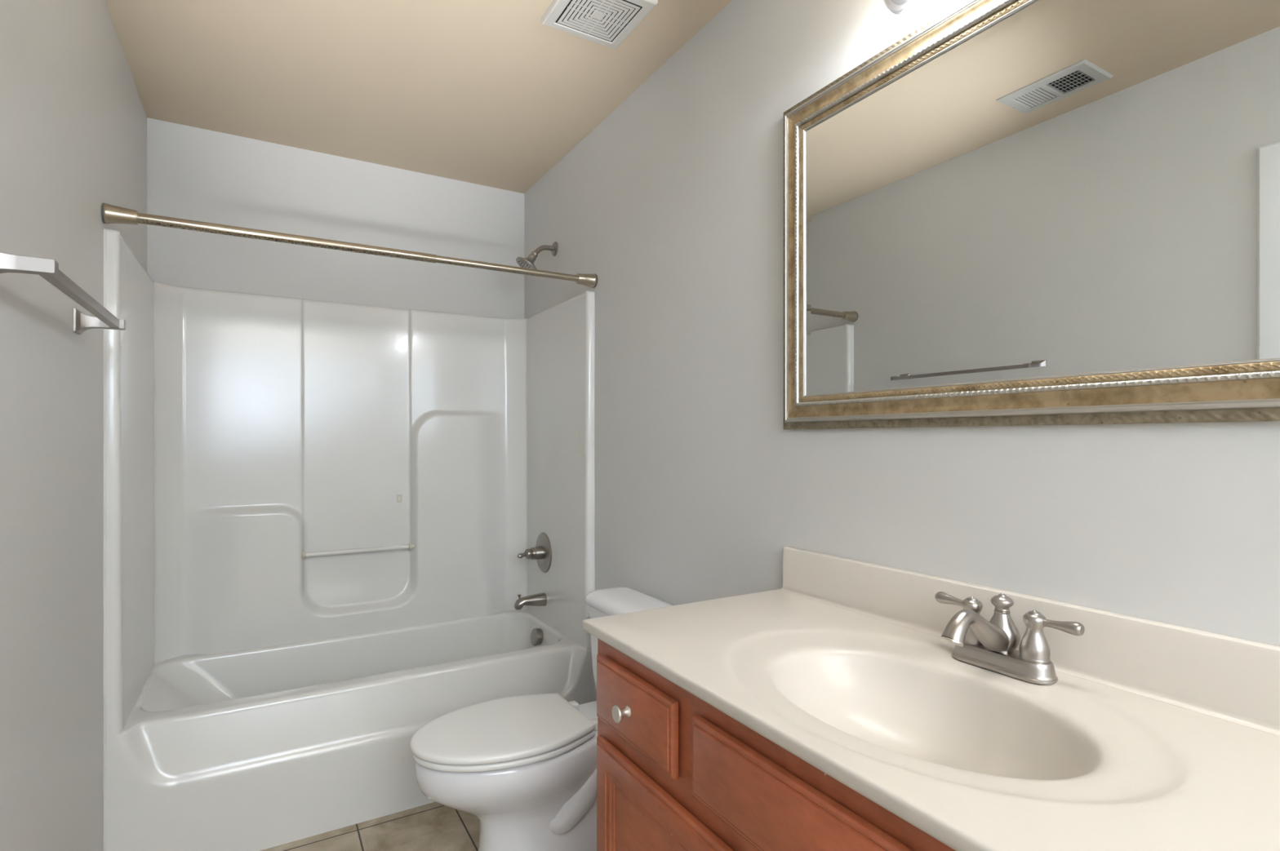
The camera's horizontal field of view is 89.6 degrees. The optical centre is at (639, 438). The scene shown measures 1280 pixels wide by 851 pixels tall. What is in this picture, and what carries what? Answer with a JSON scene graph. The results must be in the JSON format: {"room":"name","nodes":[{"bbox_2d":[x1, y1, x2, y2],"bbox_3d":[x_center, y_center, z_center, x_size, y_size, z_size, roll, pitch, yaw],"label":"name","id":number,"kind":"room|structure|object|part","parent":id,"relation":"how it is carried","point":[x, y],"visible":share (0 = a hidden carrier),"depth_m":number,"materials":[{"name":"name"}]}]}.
{"room":"bathroom","nodes":[
{"label":"bathroom","id":0,"kind":"room"},
{"bbox_2d":[0,0,146,850],"bbox_3d":[-0.521,0.018,0.055,0.100,2.445,5.622,0,0,-30],"label":"wall","id":1,"kind":"structure","parent":0,"point":[73,117],"depth_m":1.34,"materials":[{"name":"grey paint"}]},
{"bbox_2d":[0,252,125,334],"bbox_3d":[-1.116,-0.271,1.257,0.090,0.054,0.648,0,0,-30],"label":"towel bar","id":2,"kind":"object","parent":1,"relation":"attached to","point":[47,268],"visible":1,"depth_m":1.14,"materials":[{"name":"grey metal"}]},
{"bbox_2d":[101,203,597,288],"bbox_3d":[-0.816,-0.612,2.125,1.485,0.054,0.054,0,0,-30],"label":"shower curtain rod","id":3,"kind":"object","parent":1,"relation":"attached to","point":[110,214],"visible":1,"depth_m":1.99,"materials":[{"name":"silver metal"}]},
{"bbox_2d":[146,117,524,318],"bbox_3d":[-1.235,0.018,2.838,1.486,2.445,0.100,0,0,-30],"label":"wall","id":4,"kind":"structure","parent":0,"point":[195,174],"depth_m":2.72,"materials":[{"name":"grey paint"}]},
{"bbox_2d":[259,802,479,850],"bbox_3d":[0.163,1.280,0.457,1.686,0.080,5.622,0,0,-30],"label":"floor","id":5,"kind":"structure","parent":0,"point":[434,826],"depth_m":2.01,"materials":[{"name":"tile"}]},
{"bbox_2d":[102,228,595,850],"bbox_3d":[-1.012,0.332,2.459,1.485,1.816,0.777,0,0,-30],"label":"shower","id":6,"kind":"object","parent":5,"relation":"on","point":[318,516],"visible":0.88,"depth_m":2.51,"materials":[{"name":"white plastic"}]},
{"bbox_2d":[302,551,306,559],"bbox_3d":[-1.360,0.472,2.605,0.015,0.029,0.029,0,0,-30],"label":"socket","id":7,"kind":"object","parent":6,"relation":"attached to","point":[304,553],"depth_m":2.60,"materials":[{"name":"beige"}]},
{"bbox_2d":[127,610,575,720],"bbox_3d":[-1.020,0.979,2.478,1.417,0.334,0.617,0,0,-30],"label":"basin","id":8,"kind":"object","parent":6,"relation":"in","point":[187,681],"depth_m":2.57,"materials":[{"name":"white plastic"}]},
{"bbox_2d":[408,543,413,550],"bbox_3d":[-1.003,0.472,2.815,0.015,0.029,0.029,0,0,-30],"label":"socket","id":9,"kind":"object","parent":6,"relation":"attached to","point":[411,545],"depth_m":2.80,"materials":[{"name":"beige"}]},
{"bbox_2d":[514,592,546,609],"bbox_3d":[-0.483,0.711,2.825,0.138,0.065,0.060,0,0,-30],"label":"tub spout","id":10,"kind":"object","parent":6,"relation":"attached to","point":[538,599],"visible":1,"depth_m":2.81,"materials":[{"name":"silver metal"}]},
{"bbox_2d":[517,533,551,573],"bbox_3d":[-0.481,0.507,2.833,0.128,0.177,0.177,0,0,-30],"label":"shower valve","id":11,"kind":"object","parent":6,"relation":"attached to","point":[541,553],"visible":1,"depth_m":2.82,"materials":[{"name":"silver metal"}]},
{"bbox_3d":[-0.512,0.510,2.807,0.050,0.023,0.023,0,0,-42],"label":"lever","id":12,"kind":"part","parent":11,"relation":"part of","materials":[{"name":"silver metal"}]},
{"bbox_2d":[530,628,542,646],"bbox_3d":[-0.451,0.866,2.814,0.040,0.075,0.073,0,0,-30],"label":"overflow cover","id":13,"kind":"object","parent":6,"relation":"attached to","point":[536,635],"visible":1,"depth_m":2.79,"materials":[{"name":"silver metal"}]},
{"bbox_2d":[409,586,673,850],"bbox_3d":[-0.272,0.873,1.887,0.766,0.733,0.436,0,0,-30],"label":"toilet","id":14,"kind":"object","parent":5,"relation":"on","point":[525,766],"visible":0.7,"depth_m":1.76,"materials":[{"name":"white ceramic"}]},
{"bbox_3d":[-0.397,0.815,1.813,0.475,0.022,0.374,0,0,-30],"label":"lid","id":15,"kind":"part","parent":14,"relation":"part of","materials":[{"name":"white plastic"}]},
{"bbox_3d":[-0.394,0.837,1.815,0.472,0.018,0.368,0,0,-30],"label":"seat","id":16,"kind":"part","parent":14,"relation":"part of","materials":[{"name":"white plastic"}]},
{"bbox_3d":[-0.334,1.044,1.851,0.596,0.390,0.356,0,0,-30],"label":"bowl","id":17,"kind":"part","parent":14,"relation":"part of","materials":[{"name":"white ceramic"}]},
{"bbox_3d":[-0.016,0.699,2.037,0.161,0.298,0.418,0,0,-30],"label":"tank","id":18,"kind":"part","parent":14,"relation":"part of","materials":[{"name":"white ceramic"}]},
{"bbox_3d":[-0.018,0.529,2.036,0.177,0.044,0.436,0,0,-30],"label":"tank lid","id":19,"kind":"part","parent":14,"relation":"part of","materials":[{"name":"white ceramic"}]},
{"bbox_2d":[596,638,955,850],"bbox_3d":[0.408,0.816,0.941,0.569,0.847,1.150,0,0,-30],"label":"vanity cabinet","id":20,"kind":"object","parent":5,"relation":"on","point":[676,772],"visible":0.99,"depth_m":0.98,"materials":[{"name":"red wood"}]},
{"bbox_3d":[-0.032,0.493,1.157,0.029,0.030,0.030,0,0,-30],"label":"knob","id":21,"kind":"part","parent":20,"relation":"part of","materials":[{"name":"silver metal"}]},
{"bbox_3d":[-0.014,0.493,1.168,0.015,0.126,0.279,0,0,-30],"label":"drawer","id":22,"kind":"part","parent":20,"relation":"part of","materials":[{"name":"red wood"}]},
{"bbox_3d":[0.051,0.855,1.056,0.015,0.521,0.538,0,0,-30],"label":"door","id":23,"kind":"part","parent":20,"relation":"part of","materials":[{"name":"red wood"}]},
{"bbox_3d":[0.193,0.493,0.815,0.015,0.126,0.438,0,0,-30],"label":"false drawer","id":24,"kind":"part","parent":20,"relation":"part of","materials":[{"name":"red wood"}]},
{"bbox_2d":[582,546,1279,850],"bbox_3d":[0.421,0.385,0.940,0.551,0.242,1.186,0,0,-30],"label":"countertop","id":25,"kind":"structure","parent":20,"relation":"on","point":[1149,735],"depth_m":0.92,"materials":[{"name":"beige stone"}]},
{"bbox_2d":[934,591,1084,684],"bbox_3d":[0.536,0.311,1.015,0.176,0.121,0.235,0,0,-30],"label":"bathroom faucet","id":26,"kind":"object","parent":25,"relation":"on","point":[992,645],"visible":1,"depth_m":1.00,"materials":[{"name":"silver metal"}]},
{"bbox_3d":[0.544,0.281,1.122,0.020,0.020,0.059,0,0,-30],"label":"lever","id":27,"kind":"part","parent":26,"relation":"part of","materials":[{"name":"silver metal"}]},
{"bbox_3d":[0.562,0.305,1.089,0.042,0.076,0.042,0,0,-30],"label":"handle","id":28,"kind":"part","parent":26,"relation":"part of","materials":[{"name":"silver metal"}]},
{"bbox_3d":[0.528,0.304,1.011,0.152,0.080,0.040,0,0,-30],"label":"spout","id":29,"kind":"part","parent":26,"relation":"part of","materials":[{"name":"silver metal"}]},
{"bbox_3d":[0.588,0.267,1.045,0.033,0.034,0.033,0,0,-30],"label":"lift knob","id":30,"kind":"part","parent":26,"relation":"part of","materials":[{"name":"silver metal"}]},
{"bbox_3d":[0.588,0.357,1.045,0.058,0.028,0.164,0,0,-30],"label":"plate","id":31,"kind":"part","parent":26,"relation":"part of","materials":[{"name":"silver metal"}]},
{"bbox_3d":[0.613,0.305,1.001,0.042,0.076,0.042,0,0,-30],"label":"handle","id":32,"kind":"part","parent":26,"relation":"part of","materials":[{"name":"silver metal"}]},
{"bbox_3d":[0.634,0.281,0.970,0.020,0.020,0.059,0,0,-30],"label":"lever","id":33,"kind":"part","parent":26,"relation":"part of","materials":[{"name":"silver metal"}]},
{"bbox_2d":[105,0,732,193],"bbox_3d":[0.163,-1.245,0.457,1.686,0.080,5.622,0,0,-30],"label":"ceiling","id":34,"kind":"structure","parent":0,"point":[482,92],"depth_m":2.13,"materials":[{"name":"beige paint"}]},
{"bbox_2d":[541,0,657,48],"bbox_3d":[-0.117,-1.194,1.803,0.242,0.021,0.242,0,0,-30],"label":"exhaust fan","id":35,"kind":"object","parent":34,"relation":"attached to","point":[607,23],"visible":1,"depth_m":1.81,"materials":[{"name":"grey plastic"}]},
{"bbox_2d":[524,0,1279,701],"bbox_3d":[0.847,0.018,0.858,0.100,2.445,5.622,0,0,-30],"label":"wall","id":36,"kind":"structure","parent":0,"point":[673,201],"depth_m":1.65,"materials":[{"name":"grey paint"}]},
{"bbox_2d":[515,241,557,269],"bbox_3d":[-0.452,-0.790,2.799,0.175,0.152,0.105,0,0,-30],"label":"shower","id":37,"kind":"object","parent":36,"relation":"attached to","point":[527,263],"visible":0.84,"depth_m":2.78,"materials":[{"name":"silver metal"}]},
{"bbox_3d":[-0.421,-0.819,2.811,0.100,0.054,0.021,0,0,-30],"label":"shower arm","id":38,"kind":"part","parent":37,"relation":"part of","materials":[{"name":"silver metal"}]},
{"bbox_2d":[884,0,914,13],"bbox_3d":[0.575,-0.921,1.040,0.185,0.147,0.570,0,0,-30],"label":"vanity light","id":39,"kind":"object","parent":36,"relation":"attached to","point":[898,6],"visible":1,"depth_m":1.29,"materials":[{"name":"white glass"}]},
{"bbox_2d":[779,546,1279,736],"bbox_3d":[0.648,0.318,1.068,0.030,0.108,1.176,0,0,-30],"label":"backsplash","id":40,"kind":"structure","parent":36,"relation":"attached to","point":[1231,679],"depth_m":0.97,"materials":[{"name":"beige stone"}]},
{"bbox_2d":[782,0,1279,429],"bbox_3d":[0.641,-0.410,1.079,0.030,0.776,1.152,0,0,-30],"label":"wall mirror","id":41,"kind":"object","parent":36,"relation":"attached to","point":[1053,212],"visible":1,"depth_m":1.05,"materials":[{"name":"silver metal"}]}
]}

